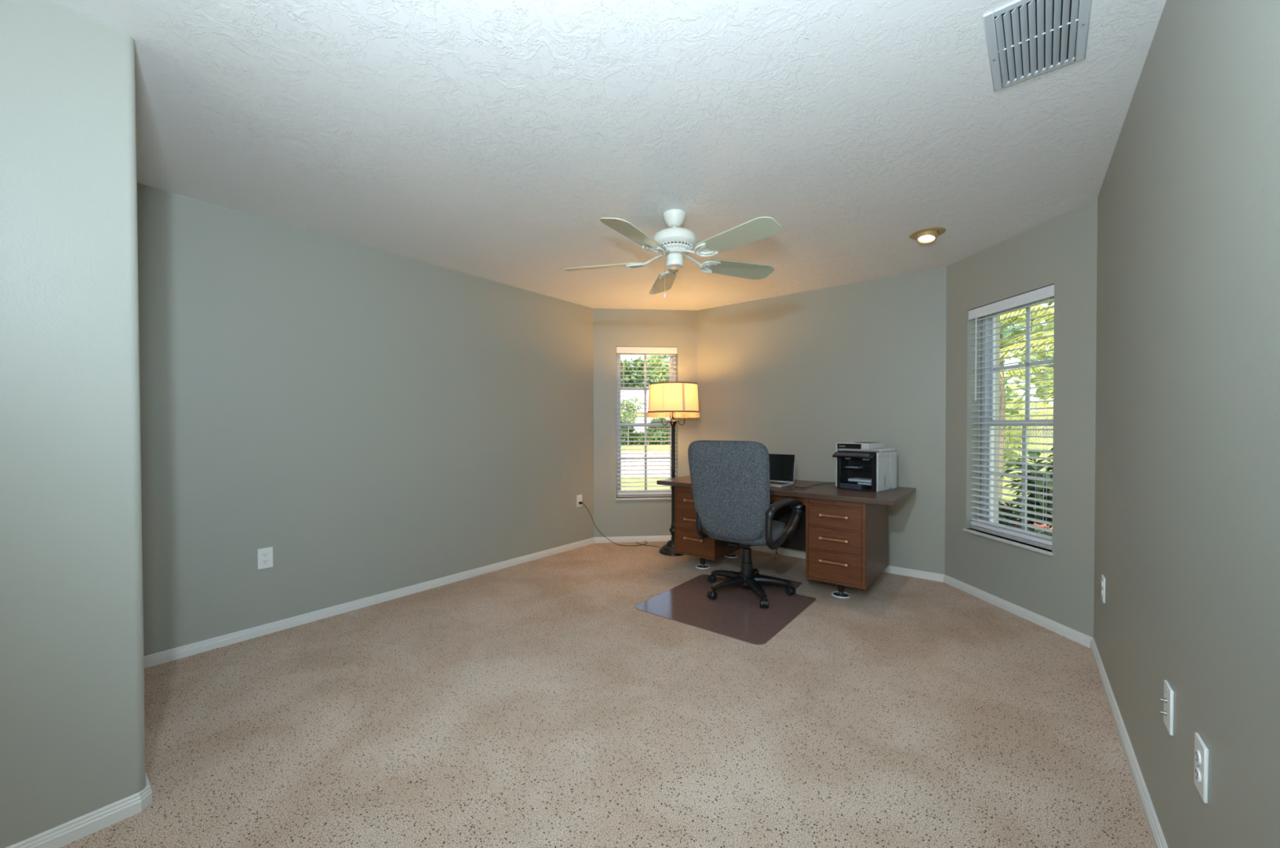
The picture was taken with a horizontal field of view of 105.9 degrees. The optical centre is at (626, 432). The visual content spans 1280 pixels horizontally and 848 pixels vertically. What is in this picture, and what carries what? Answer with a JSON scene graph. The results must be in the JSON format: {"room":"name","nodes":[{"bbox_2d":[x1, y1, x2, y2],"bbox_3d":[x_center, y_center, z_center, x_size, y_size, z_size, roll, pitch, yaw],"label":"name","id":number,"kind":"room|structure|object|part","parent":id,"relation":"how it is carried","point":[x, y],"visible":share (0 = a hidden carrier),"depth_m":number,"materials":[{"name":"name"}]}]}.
{"room":"home office","nodes":[
{"label":"home office","id":0,"kind":"room"},
{"bbox_2d":[0,0,146,847],"bbox_3d":[-2.923,-0.007,0.837,1.270,2.440,2.821,0,1,39],"label":"wall","id":1,"kind":"structure","parent":0,"point":[73,730],"depth_m":1.41,"materials":[{"name":"grey paint"}]},
{"bbox_2d":[137,182,594,656],"bbox_3d":[-1.760,-0.042,3.480,0.250,2.440,4.392,0,1,39],"label":"wall","id":2,"kind":"structure","parent":0,"point":[377,420],"depth_m":3.09,"materials":[{"name":"grey paint"}]},
{"bbox_2d":[257,546,273,569],"bbox_3d":[-2.122,0.740,2.834,0.011,0.120,0.075,0,1,39],"label":"wall outlet","id":3,"kind":"object","parent":2,"relation":"attached to","point":[264,556],"visible":1,"depth_m":2.83,"materials":[{"name":"white plastic"}]},
{"bbox_2d":[262,552,268,557],"bbox_3d":[-2.119,0.720,2.832,0.003,0.028,0.033,0,1,39],"label":"socket","id":4,"kind":"object","parent":3,"relation":"attached to","point":[264,554],"depth_m":2.83,"materials":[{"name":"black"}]},
{"bbox_2d":[262,559,269,564],"bbox_3d":[-2.119,0.760,2.832,0.003,0.028,0.033,0,1,39],"label":"socket","id":5,"kind":"object","parent":3,"relation":"attached to","point":[264,561],"depth_m":2.83,"materials":[{"name":"white plastic"}]},
{"bbox_2d":[5,537,595,847],"bbox_3d":[-1.823,1.165,2.194,1.284,0.058,6.289,0,1,39],"label":"baseboard","id":6,"kind":"structure","parent":2,"relation":"attached to","point":[180,652],"depth_m":2.62,"materials":[{"name":"white paint"}]},
{"bbox_2d":[576,494,582,506],"bbox_3d":[-0.478,0.692,4.863,0.011,0.120,0.075,0,1,39],"label":"wall outlet","id":7,"kind":"object","parent":2,"relation":"attached to","point":[579,498],"visible":1,"depth_m":4.85,"materials":[{"name":"white plastic"}]},
{"bbox_2d":[59,541,1154,847],"bbox_3d":[-0.625,1.257,1.708,4.259,0.120,7.540,0,1,39],"label":"floor","id":8,"kind":"structure","parent":0,"point":[533,704],"depth_m":1.94,"materials":[{"name":"carpet"}]},
{"bbox_2d":[578,501,661,547],"bbox_3d":[-0.044,0.927,4.950,0.850,0.458,0.315,0,1,6],"label":"lamp cord","id":9,"kind":"object","parent":8,"relation":"on","point":[580,502],"visible":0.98,"depth_m":4.91,"materials":[{"name":"black plastic"}]},
{"bbox_2d":[646,382,699,555],"bbox_3d":[0.445,0.348,4.644,0.509,1.621,0.508,0,1,39],"label":"floor lamp","id":10,"kind":"object","parent":8,"relation":"on","point":[676,399],"visible":0.86,"depth_m":4.46,"materials":[{"name":"beige fabric"}]},
{"bbox_3d":[0.444,-0.190,4.638,0.496,0.016,0.496,0,1,39],"label":"trim","id":11,"kind":"part","parent":10,"relation":"part of","materials":[{"name":"brown"}]},
{"bbox_3d":[0.444,-0.322,4.636,0.490,0.272,0.490,0,1,39],"label":"lamp shade","id":12,"kind":"part","parent":10,"relation":"part of","materials":[{"name":"fabric"}]},
{"bbox_3d":[0.444,-0.456,4.634,0.466,0.012,0.466,0,1,39],"label":"trim","id":13,"kind":"part","parent":10,"relation":"part of","materials":[{"name":"brown fabric"}]},
{"bbox_2d":[695,564,710,568],"bbox_3d":[0.653,1.159,4.162,0.123,0.009,0.123,0,1,39],"label":"coaster","id":14,"kind":"object","parent":8,"relation":"on","point":[706,566],"visible":0.89,"depth_m":4.15,"materials":[{"name":"white plastic"}]},
{"bbox_2d":[635,570,816,644],"bbox_3d":[0.772,1.170,3.419,0.915,0.004,1.224,0,1,39],"label":"chair mat","id":15,"kind":"object","parent":8,"relation":"on","point":[736,612],"visible":0.85,"depth_m":3.21,"materials":[{"name":"plastic"}]},
{"bbox_2d":[688,440,803,608],"bbox_3d":[0.851,0.610,3.494,0.690,1.113,0.736,0,1,39],"label":"office chair","id":16,"kind":"object","parent":15,"relation":"on","point":[730,480],"visible":1,"depth_m":3.25,"materials":[{"name":"grey fabric"}]},
{"bbox_3d":[0.703,0.623,3.606,0.171,0.333,0.553,0,1,39],"label":"armrest","id":17,"kind":"part","parent":16,"relation":"part of","materials":[{"name":"black plastic"}]},
{"bbox_3d":[0.757,1.073,3.637,0.076,0.068,0.277,-1,1,-44],"label":"leg","id":18,"kind":"part","parent":16,"relation":"part of","materials":[{"name":"black plastic"}]},
{"bbox_3d":[0.723,1.075,3.444,0.277,0.068,0.076,0,1,-26],"label":"leg","id":19,"kind":"part","parent":16,"relation":"part of","materials":[{"name":"black plastic"}]},
{"bbox_3d":[0.695,0.401,3.284,0.591,0.686,0.184,0,1,39],"label":"backrest","id":20,"kind":"part","parent":16,"relation":"part of","materials":[{"name":"grey fabric"}]},
{"bbox_3d":[0.882,0.711,3.510,0.532,0.120,0.544,0,1,39],"label":"seat","id":21,"kind":"part","parent":16,"relation":"part of","materials":[{"name":"grey fabric"}]},
{"bbox_3d":[0.895,1.075,3.352,0.076,0.068,0.277,0,1,-8],"label":"leg","id":22,"kind":"part","parent":16,"relation":"part of","materials":[{"name":"black plastic"}]},
{"bbox_3d":[0.951,1.072,3.664,0.076,0.068,0.277,0,1,28],"label":"leg","id":23,"kind":"part","parent":16,"relation":"part of","materials":[{"name":"black plastic"}]},
{"bbox_3d":[1.036,1.073,3.488,0.277,0.068,0.076,0,1,10],"label":"leg","id":24,"kind":"part","parent":16,"relation":"part of","materials":[{"name":"black plastic"}]},
{"bbox_3d":[1.022,0.625,3.347,0.230,0.333,0.553,0,1,39],"label":"armrest","id":25,"kind":"part","parent":16,"relation":"part of","materials":[{"name":"black plastic"}]},
{"bbox_2d":[724,554,737,558],"bbox_3d":[0.972,1.154,4.506,0.123,0.009,0.123,0,1,39],"label":"coaster","id":26,"kind":"object","parent":8,"relation":"on","point":[733,556],"visible":0.79,"depth_m":4.48,"materials":[{"name":"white plastic"}]},
{"bbox_2d":[657,475,915,595],"bbox_3d":[1.232,0.791,3.960,1.856,0.732,0.793,0,1,39],"label":"desk","id":27,"kind":"object","parent":8,"relation":"on","point":[842,533],"visible":0.77,"depth_m":3.43,"materials":[{"name":"laminate"}]},
{"bbox_3d":[0.773,0.581,4.312,0.347,0.134,0.680,0,1,39],"label":"drawer","id":28,"kind":"part","parent":27,"relation":"part of","materials":[{"name":"brown wood"}]},
{"bbox_3d":[0.559,0.574,4.025,0.180,0.024,0.042,0,1,39],"label":"drawer handle","id":29,"kind":"part","parent":27,"relation":"part of","materials":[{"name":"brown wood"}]},
{"bbox_3d":[0.560,0.735,4.027,0.180,0.024,0.042,0,1,39],"label":"drawer handle","id":30,"kind":"part","parent":27,"relation":"part of","materials":[{"name":"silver metal"}]},
{"bbox_3d":[0.773,0.739,4.314,0.347,0.151,0.680,0,1,39],"label":"drawer","id":31,"kind":"part","parent":27,"relation":"part of","materials":[{"name":"brown wood"}]},
{"bbox_3d":[0.773,0.927,4.316,0.347,0.193,0.680,0,1,39],"label":"drawer","id":32,"kind":"part","parent":27,"relation":"part of","materials":[{"name":"brown wood"}]},
{"bbox_3d":[0.560,0.895,4.029,0.180,0.024,0.042,0,1,39],"label":"drawer handle","id":33,"kind":"part","parent":27,"relation":"part of","materials":[{"name":"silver metal"}]},
{"bbox_3d":[0.567,0.754,4.055,0.387,0.581,0.021,0,1,39],"label":"rail","id":34,"kind":"part","parent":27,"relation":"part of","materials":[{"name":"brown wood"}]},
{"bbox_3d":[0.653,1.100,4.161,0.052,0.112,0.052,0,1,39],"label":"leg","id":35,"kind":"part","parent":27,"relation":"part of","materials":[{"name":"black"}]},
{"bbox_2d":[773,509,778,558],"bbox_3d":[1.274,0.799,4.121,0.035,0.563,0.035,0,1,-20],"label":"hanging cord","id":36,"kind":"object","parent":27,"relation":"hanging from","point":[775,555],"visible":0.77,"depth_m":4.12,"materials":[{"name":"black plastic"}]},
{"bbox_2d":[768,453,795,488],"bbox_3d":[1.140,0.302,3.906,0.344,0.244,0.277,0,1,42],"label":"laptop","id":37,"kind":"object","parent":27,"relation":"on","point":[782,466],"visible":0.47,"depth_m":3.93,"materials":[{"name":"silver metal"}]},
{"bbox_3d":[1.417,0.736,4.213,0.733,0.558,0.015,0,1,39],"label":"modesty panel","id":38,"kind":"part","parent":27,"relation":"part of","materials":[{"name":"black wood"}]},
{"bbox_3d":[1.149,0.494,3.880,0.733,0.064,0.435,0,1,39],"label":"drawer","id":39,"kind":"part","parent":27,"relation":"part of","materials":[{"name":"brown wood"}]},
{"bbox_2d":[789,482,835,489],"bbox_3d":[1.492,0.422,3.848,0.658,0.005,0.196,-1,1,-39],"label":"cable","id":40,"kind":"object","parent":27,"relation":"on","point":[804,488],"visible":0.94,"depth_m":3.70,"materials":[{"name":"black plastic"}]},
{"bbox_3d":[1.426,0.901,3.328,0.188,0.024,0.042,0,1,39],"label":"drawer handle","id":41,"kind":"part","parent":27,"relation":"part of","materials":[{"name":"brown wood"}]},
{"bbox_3d":[1.425,0.741,3.326,0.188,0.024,0.042,0,1,39],"label":"drawer handle","id":42,"kind":"part","parent":27,"relation":"part of","materials":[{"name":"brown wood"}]},
{"bbox_3d":[1.425,0.580,3.324,0.188,0.024,0.042,0,1,39],"label":"drawer handle","id":43,"kind":"part","parent":27,"relation":"part of","materials":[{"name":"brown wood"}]},
{"bbox_3d":[1.648,0.933,3.608,0.353,0.193,0.680,0,1,39],"label":"drawer","id":44,"kind":"part","parent":27,"relation":"part of","materials":[{"name":"brown wood"}]},
{"bbox_3d":[1.647,0.746,3.606,0.353,0.151,0.680,0,1,39],"label":"drawer","id":45,"kind":"part","parent":27,"relation":"part of","materials":[{"name":"brown wood"}]},
{"bbox_3d":[1.647,0.587,3.604,0.353,0.134,0.680,0,1,39],"label":"drawer","id":46,"kind":"part","parent":27,"relation":"part of","materials":[{"name":"brown wood"}]},
{"bbox_3d":[1.441,0.760,3.347,0.393,0.581,0.021,0,1,39],"label":"rail","id":47,"kind":"part","parent":27,"relation":"part of","materials":[{"name":"brown wood"}]},
{"bbox_3d":[1.533,1.106,3.459,0.052,0.112,0.052,0,1,39],"label":"leg","id":48,"kind":"part","parent":27,"relation":"part of","materials":[{"name":"black metal"}]},
{"bbox_2d":[831,441,897,492],"bbox_3d":[1.803,0.253,3.664,0.391,0.348,0.313,-1,1,-40],"label":"printer","id":49,"kind":"object","parent":27,"relation":"on","point":[861,466],"visible":1,"depth_m":3.60,"materials":[{"name":"grey plastic"}]},
{"bbox_3d":[1.670,0.172,3.566,0.063,0.036,0.290,-1,1,-40],"label":"control panel","id":50,"kind":"part","parent":49,"relation":"part of","materials":[{"name":"black plastic"}]},
{"bbox_2d":[840,481,868,489],"bbox_3d":[1.708,0.405,3.634,0.128,0.038,0.160,-1,1,-40],"label":"paper tray","id":51,"kind":"object","parent":49,"relation":"on","point":[845,485],"depth_m":3.59,"materials":[{"name":"grey plastic"}]},
{"bbox_3d":[1.827,0.134,3.676,0.337,0.018,0.302,-1,1,-40],"label":"scanner lid","id":52,"kind":"part","parent":49,"relation":"part of","materials":[{"name":"grey plastic"}]},
{"bbox_2d":[831,591,850,598],"bbox_3d":[1.533,1.166,3.460,0.123,0.009,0.123,0,1,39],"label":"coaster","id":53,"kind":"object","parent":8,"relation":"on","point":[845,595],"visible":0.89,"depth_m":3.44,"materials":[{"name":"white plastic"}]},
{"bbox_2d":[48,0,1166,310],"bbox_3d":[-0.632,-1.343,1.677,4.259,0.200,7.540,0,1,39],"label":"ceiling","id":54,"kind":"structure","parent":0,"point":[490,140],"depth_m":1.95,"materials":[{"name":"white paint"}]},
{"bbox_2d":[563,208,782,297],"bbox_3d":[0.271,-1.017,2.756,1.297,0.482,1.283,0,1,39],"label":"ceiling fan","id":55,"kind":"object","parent":54,"relation":"hanging from","point":[674,242],"visible":1,"depth_m":2.70,"materials":[{"name":"white metal"}]},
{"bbox_3d":[-0.151,-0.993,2.901,0.470,0.043,0.156,0,1,14],"label":"blade","id":56,"kind":"part","parent":55,"relation":"part of","materials":[{"name":"grey wood"}]},
{"bbox_3d":[0.041,-0.988,2.421,0.156,0.043,0.470,0,1,32],"label":"blade","id":57,"kind":"part","parent":55,"relation":"part of","materials":[{"name":"grey"}]},
{"bbox_3d":[0.246,-0.998,3.233,0.156,0.043,0.470,0,1,-4],"label":"blade","id":58,"kind":"part","parent":55,"relation":"part of","materials":[{"name":"grey wood"}]},
{"bbox_3d":[0.219,-0.873,2.789,0.016,0.192,0.016,0,1,39],"label":"pull chain","id":59,"kind":"part","parent":55,"relation":"part of","materials":[{"name":"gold metal"}]},
{"bbox_3d":[0.684,-0.996,2.957,0.470,0.043,0.156,0,1,-22],"label":"blade","id":60,"kind":"part","parent":55,"relation":"part of","materials":[{"name":"grey"}]},
{"bbox_3d":[0.557,-0.989,2.456,0.156,0.043,0.470,-1,1,-40],"label":"blade","id":61,"kind":"part","parent":55,"relation":"part of","materials":[{"name":"grey"}]},
{"bbox_2d":[909,226,946,244],"bbox_3d":[1.915,-1.250,3.079,0.200,0.070,0.200,0,1,39],"label":"recessed light","id":62,"kind":"object","parent":54,"relation":"in","point":[928,235],"visible":0.99,"depth_m":3.05,"materials":[{"name":"brown"}]},
{"bbox_2d":[982,0,1091,91],"bbox_3d":[1.292,-1.239,1.523,0.242,0.014,0.426,0,1,41],"label":"ceiling vent","id":63,"kind":"object","parent":54,"relation":"in","point":[1026,39],"visible":1,"depth_m":1.51,"materials":[{"name":"silver metal"}]},
{"bbox_3d":[1.285,-1.241,1.515,0.190,0.004,0.004,0,1,41],"label":"tie rod","id":64,"kind":"part","parent":63,"relation":"part of","materials":[{"name":"silver metal"}]},
{"bbox_2d":[593,308,697,537],"bbox_3d":[0.189,-0.068,5.203,1.306,2.440,0.250,0,1,-5],"label":"wall","id":65,"kind":"structure","parent":0,"point":[613,328],"depth_m":5.06,"materials":[{"name":"grey paint"}]},
{"bbox_2d":[594,535,671,542],"bbox_3d":[0.205,1.125,5.086,1.099,0.058,0.014,0,1,-5],"label":"baseboard","id":66,"kind":"structure","parent":65,"relation":"attached to","point":[654,538],"depth_m":5.07,"materials":[{"name":"white paint"}]},
{"bbox_2d":[615,353,675,500],"bbox_3d":[0.207,-0.094,5.162,0.670,1.610,0.203,0,1,-5],"label":"window","id":67,"kind":"structure","parent":65,"relation":"in","point":[672,366],"depth_m":5.20,"materials":[{"name":"white"}]},
{"bbox_3d":[0.211,0.701,5.142,0.670,0.020,0.143,0,1,-5],"label":"sill","id":68,"kind":"part","parent":67,"relation":"part of","materials":[{"name":"grey stone"}]},
{"bbox_3d":[0.203,0.280,5.218,0.594,0.760,0.020,0,1,-5],"label":"sash","id":69,"kind":"part","parent":67,"relation":"part of","materials":[{"name":"white"}]},
{"bbox_3d":[0.199,-0.464,5.229,0.594,0.812,0.020,0,1,-5],"label":"sash","id":70,"kind":"part","parent":67,"relation":"part of","materials":[{"name":"white"}]},
{"bbox_2d":[616,346,677,497],"bbox_3d":[0.211,-0.105,5.118,0.646,1.580,0.074,0,1,-5],"label":"window blind","id":71,"kind":"object","parent":67,"relation":"attached to","point":[666,350],"visible":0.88,"depth_m":5.10,"materials":[{"name":"white plastic"}]},
{"bbox_3d":[0.212,0.651,5.137,0.630,0.020,0.053,0,1,-5],"label":"rail","id":72,"kind":"part","parent":71,"relation":"part of","materials":[{"name":"white plastic"}]},
{"bbox_3d":[0.210,-0.101,5.127,0.472,1.495,0.055,0,1,-5],"label":"ladder cord","id":73,"kind":"part","parent":71,"relation":"part of","materials":[{"name":"white fabric"}]},
{"bbox_2d":[697,266,946,574],"bbox_3d":[1.686,-0.063,4.531,2.419,2.440,0.250,0,1,39],"label":"wall","id":74,"kind":"structure","parent":0,"point":[802,375],"depth_m":4.20,"materials":[{"name":"grey paint"}]},
{"bbox_2d":[748,546,944,582],"bbox_3d":[1.606,1.129,4.442,2.212,0.058,0.014,0,1,39],"label":"baseboard","id":75,"kind":"structure","parent":74,"relation":"attached to","point":[889,569],"depth_m":3.96,"materials":[{"name":"white paint"}]},
{"bbox_2d":[944,197,1097,638],"bbox_3d":[2.625,-0.049,3.182,0.250,2.440,1.335,0,1,-3],"label":"wall","id":76,"kind":"structure","parent":0,"point":[1060,251],"depth_m":2.92,"materials":[{"name":"grey paint"}]},
{"bbox_2d":[963,296,1053,555],"bbox_3d":[2.583,-0.076,3.195,0.203,1.610,0.686,0,1,-3],"label":"window","id":77,"kind":"structure","parent":76,"relation":"in","point":[1028,364],"depth_m":3.43,"materials":[{"name":"white"}]},
{"bbox_3d":[2.649,-0.087,3.198,0.070,1.590,0.670,0,1,-3],"label":"frame","id":78,"kind":"part","parent":77,"relation":"part of","materials":[{"name":"white plastic"}]},
{"bbox_3d":[2.555,0.719,3.202,0.143,0.020,0.686,0,1,-3],"label":"sill","id":79,"kind":"part","parent":77,"relation":"part of","materials":[{"name":"grey stone"}]},
{"bbox_2d":[968,284,1053,550],"bbox_3d":[2.538,-0.087,3.192,0.074,1.580,0.662,0,1,-3],"label":"window blind","id":80,"kind":"object","parent":77,"relation":"attached to","point":[1038,540],"visible":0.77,"depth_m":3.15,"materials":[{"name":"white plastic"}]},
{"bbox_3d":[2.546,-0.084,3.216,0.055,1.495,0.450,0,1,-3],"label":"ladder cord","id":81,"kind":"part","parent":80,"relation":"part of","materials":[{"name":"white fabric"}]},
{"bbox_3d":[2.550,0.669,3.201,0.053,0.020,0.646,0,1,-3],"label":"rail","id":82,"kind":"part","parent":80,"relation":"part of","materials":[{"name":"white plastic"}]},
{"bbox_3d":[2.525,-0.108,2.912,0.004,1.400,0.022,0,1,-3],"label":"lift cord","id":83,"kind":"part","parent":80,"relation":"part of","materials":[{"name":"white fabric"}]},
{"bbox_3d":[2.635,0.298,3.202,0.020,0.760,0.610,0,1,-3],"label":"sash","id":84,"kind":"part","parent":77,"relation":"part of","materials":[{"name":"white"}]},
{"bbox_3d":[2.653,-0.446,3.194,0.020,0.812,0.610,0,1,-3],"label":"sash","id":85,"kind":"part","parent":77,"relation":"part of","materials":[{"name":"white wood"}]},
{"bbox_2d":[943,574,1092,648],"bbox_3d":[2.497,1.142,3.189,0.014,0.058,1.128,0,1,-3],"label":"baseboard","id":86,"kind":"structure","parent":76,"relation":"attached to","point":[1083,639],"depth_m":3.04,"materials":[{"name":"white paint"}]},
{"bbox_2d":[1093,0,1279,847],"bbox_3d":[0.626,-0.006,0.058,0.250,2.440,6.579,0,1,39],"label":"wall","id":87,"kind":"structure","parent":0,"point":[1187,480],"depth_m":1.13,"materials":[{"name":"grey paint"}]},
{"bbox_2d":[1101,574,1105,603],"bbox_3d":[2.285,0.752,2.319,0.011,0.120,0.075,0,1,39],"label":"wall outlet","id":88,"kind":"object","parent":87,"relation":"attached to","point":[1103,579],"visible":1,"depth_m":2.29,"materials":[{"name":"white plastic"}]},
{"bbox_2d":[1089,637,1168,847],"bbox_3d":[0.573,1.183,0.212,0.014,0.058,6.225,0,1,39],"label":"baseboard","id":89,"kind":"structure","parent":87,"relation":"attached to","point":[1155,831],"depth_m":1.69,"materials":[{"name":"white paint"}]},
{"bbox_2d":[1160,680,1173,735],"bbox_3d":[1.467,0.747,1.315,0.019,0.120,0.075,0,1,39],"label":"wall plate","id":90,"kind":"object","parent":87,"relation":"attached to","point":[1168,706],"visible":1,"depth_m":1.30,"materials":[{"name":"white plastic"}]},
{"bbox_2d":[1194,732,1208,804],"bbox_3d":[1.280,0.748,1.079,0.011,0.120,0.075,0,1,39],"label":"wall outlet","id":91,"kind":"object","parent":87,"relation":"attached to","point":[1201,750],"visible":1,"depth_m":1.07,"materials":[{"name":"white plastic"}]},
{"bbox_2d":[1194,767,1200,782],"bbox_3d":[1.278,0.768,1.081,0.003,0.028,0.033,0,1,39],"label":"socket","id":92,"kind":"object","parent":91,"relation":"attached to","point":[1197,770],"depth_m":1.08,"materials":[{"name":"white plastic"}]},
{"bbox_2d":[1195,749,1200,764],"bbox_3d":[1.278,0.728,1.081,0.003,0.028,0.033,0,1,39],"label":"socket","id":93,"kind":"object","parent":91,"relation":"attached to","point":[1197,752],"depth_m":1.08,"materials":[{"name":"white plastic"}]},
{"label":"outside","id":94,"kind":"structure","parent":0,"visible":0},
{"bbox_2d":[621,435,1053,529],"bbox_3d":[14.841,1.165,38.189,115.000,0.400,102.000,0,1,39],"label":"lawn","id":95,"kind":"structure","parent":94,"point":[1051,441],"depth_m":15.21,"materials":[{"name":"green plant"}]},
{"bbox_2d":[620,417,635,439],"bbox_3d":[-0.569,-0.054,41.056,2.639,2.743,2.633,0,1,39],"label":"shrub","id":96,"kind":"object","parent":95,"relation":"on","point":[630,430],"visible":0.09,"depth_m":40.57,"materials":[{"name":"green plant"}]},
{"bbox_2d":[620,396,644,444],"bbox_3d":[0.338,-0.875,37.268,2.279,3.781,1.744,0,1,39],"label":"tree","id":97,"kind":"object","parent":95,"relation":"on","point":[635,397],"visible":0.78,"depth_m":36.94,"materials":[{"name":"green plant"}]},
{"bbox_2d":[620,355,654,387],"bbox_3d":[-1.198,-4.902,63.404,10.493,11.210,8.322,0,1,39],"label":"tree","id":98,"kind":"object","parent":95,"relation":"on","point":[648,382],"visible":0.2,"depth_m":61.78,"materials":[{"name":"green plant"}]},
{"bbox_2d":[620,387,667,432],"bbox_3d":[1.921,-1.962,51.444,24.000,5.600,11.000,0,1,2],"label":"house","id":99,"kind":"structure","parent":95,"relation":"on","point":[627,395],"depth_m":48.33,"materials":[{"name":"beige"}]},
{"bbox_3d":[1.956,-0.307,46.944,4.800,2.200,0.070,0,1,2],"label":"garage door","id":100,"kind":"part","parent":99,"relation":"part of","materials":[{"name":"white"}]},
{"bbox_2d":[621,430,670,444],"bbox_3d":[1.343,0.518,38.497,17.800,1.580,3.114,0,1,1],"label":"hedge","id":101,"kind":"object","parent":95,"relation":"on","point":[626,434],"visible":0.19,"depth_m":38.00,"materials":[{"name":"green plant"}]},
{"bbox_2d":[633,355,668,382],"bbox_3d":[6.012,-6.245,75.560,10.005,13.565,8.234,0,1,12],"label":"tree","id":102,"kind":"object","parent":95,"relation":"on","point":[662,374],"visible":0.28,"depth_m":74.04,"materials":[{"name":"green plant"}]},
{"bbox_2d":[646,417,670,439],"bbox_3d":[2.865,-0.045,40.926,2.473,2.581,2.474,0,1,39],"label":"shrub","id":103,"kind":"object","parent":95,"relation":"on","point":[656,419],"visible":0.25,"depth_m":40.35,"materials":[{"name":"green plant"}]},
{"bbox_2d":[998,497,1034,529],"bbox_3d":[3.485,0.995,4.356,0.610,0.823,0.642,0,1,39],"label":"shrub","id":104,"kind":"object","parent":95,"relation":"on","point":[1001,509],"visible":0.08,"depth_m":4.32,"materials":[{"name":"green plant"}]},
{"bbox_2d":[1002,314,1031,363],"bbox_3d":[17.417,-2.730,24.276,5.155,7.718,7.405,0,1,8],"label":"tree","id":105,"kind":"object","parent":95,"relation":"on","point":[1023,325],"visible":0.02,"depth_m":22.64,"materials":[{"name":"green plant"}]},
{"bbox_2d":[1003,377,1031,479],"bbox_3d":[10.025,-0.142,13.707,2.495,3.238,2.418,0,1,39],"label":"shrub","id":106,"kind":"object","parent":95,"relation":"on","point":[1012,393],"visible":0.05,"depth_m":13.07,"materials":[{"name":"green plant"}]},
{"bbox_2d":[1000,444,1053,536],"bbox_3d":[3.547,0.753,4.032,0.715,1.312,0.826,0,1,39],"label":"shrub","id":107,"kind":"object","parent":95,"relation":"on","point":[1037,454],"visible":0.13,"depth_m":4.00,"materials":[{"name":"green plant"}]},
{"bbox_3d":[3.540,0.771,4.042,0.467,1.278,0.168,0,1,-12],"label":"stem","id":108,"kind":"part","parent":107,"relation":"part of","materials":[{"name":"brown plant"}]},
{"bbox_2d":[999,301,1053,503],"bbox_3d":[5.040,-0.847,6.371,2.423,4.449,1.980,0,1,-5],"label":"tree","id":109,"kind":"object","parent":95,"relation":"on","point":[1002,400],"visible":0.03,"depth_m":6.45,"materials":[{"name":"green plant"}]},
{"bbox_2d":[1000,365,1053,472],"bbox_3d":[6.048,0.250,6.468,3.523,2.252,3.396,0,1,39],"label":"palm tree","id":110,"kind":"object","parent":95,"relation":"on","point":[1019,371],"visible":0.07,"depth_m":6.84,"materials":[{"name":"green plant"}]},
{"bbox_2d":[1000,305,1053,438],"bbox_3d":[5.507,-0.015,5.192,3.825,2.814,3.326,0,1,39],"label":"palm tree","id":111,"kind":"object","parent":95,"relation":"on","point":[1041,340],"visible":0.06,"depth_m":5.64,"materials":[{"name":"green plant"}]},
{"bbox_2d":[1002,304,1053,384],"bbox_3d":[7.848,-0.656,6.990,3.974,4.039,3.709,0,1,-14],"label":"palm tree","id":112,"kind":"object","parent":95,"relation":"on","point":[1011,326],"visible":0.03,"depth_m":8.02,"materials":[{"name":"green plant"}]},
{"bbox_2d":[1005,324,1053,404],"bbox_3d":[21.732,-2.428,23.618,5.296,7.108,5.936,0,1,39],"label":"tree","id":113,"kind":"object","parent":95,"relation":"on","point":[1033,357],"visible":0.08,"depth_m":23.66,"materials":[{"name":"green plant"}]},
{"bbox_2d":[1027,512,1052,536],"bbox_3d":[3.489,1.031,3.807,0.586,0.765,0.574,-1,1,-33],"label":"shrub","id":114,"kind":"object","parent":95,"relation":"on","point":[1042,525],"visible":0.04,"depth_m":3.85,"materials":[{"name":"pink plant"}]},
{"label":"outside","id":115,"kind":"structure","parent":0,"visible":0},
{"bbox_2d":[621,452,670,476],"bbox_3d":[-12.721,1.235,21.007,53.000,0.020,13.000,0,1,2],"label":"road","id":116,"kind":"structure","parent":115,"point":[628,455],"depth_m":18.08,"materials":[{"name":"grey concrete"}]}
]}

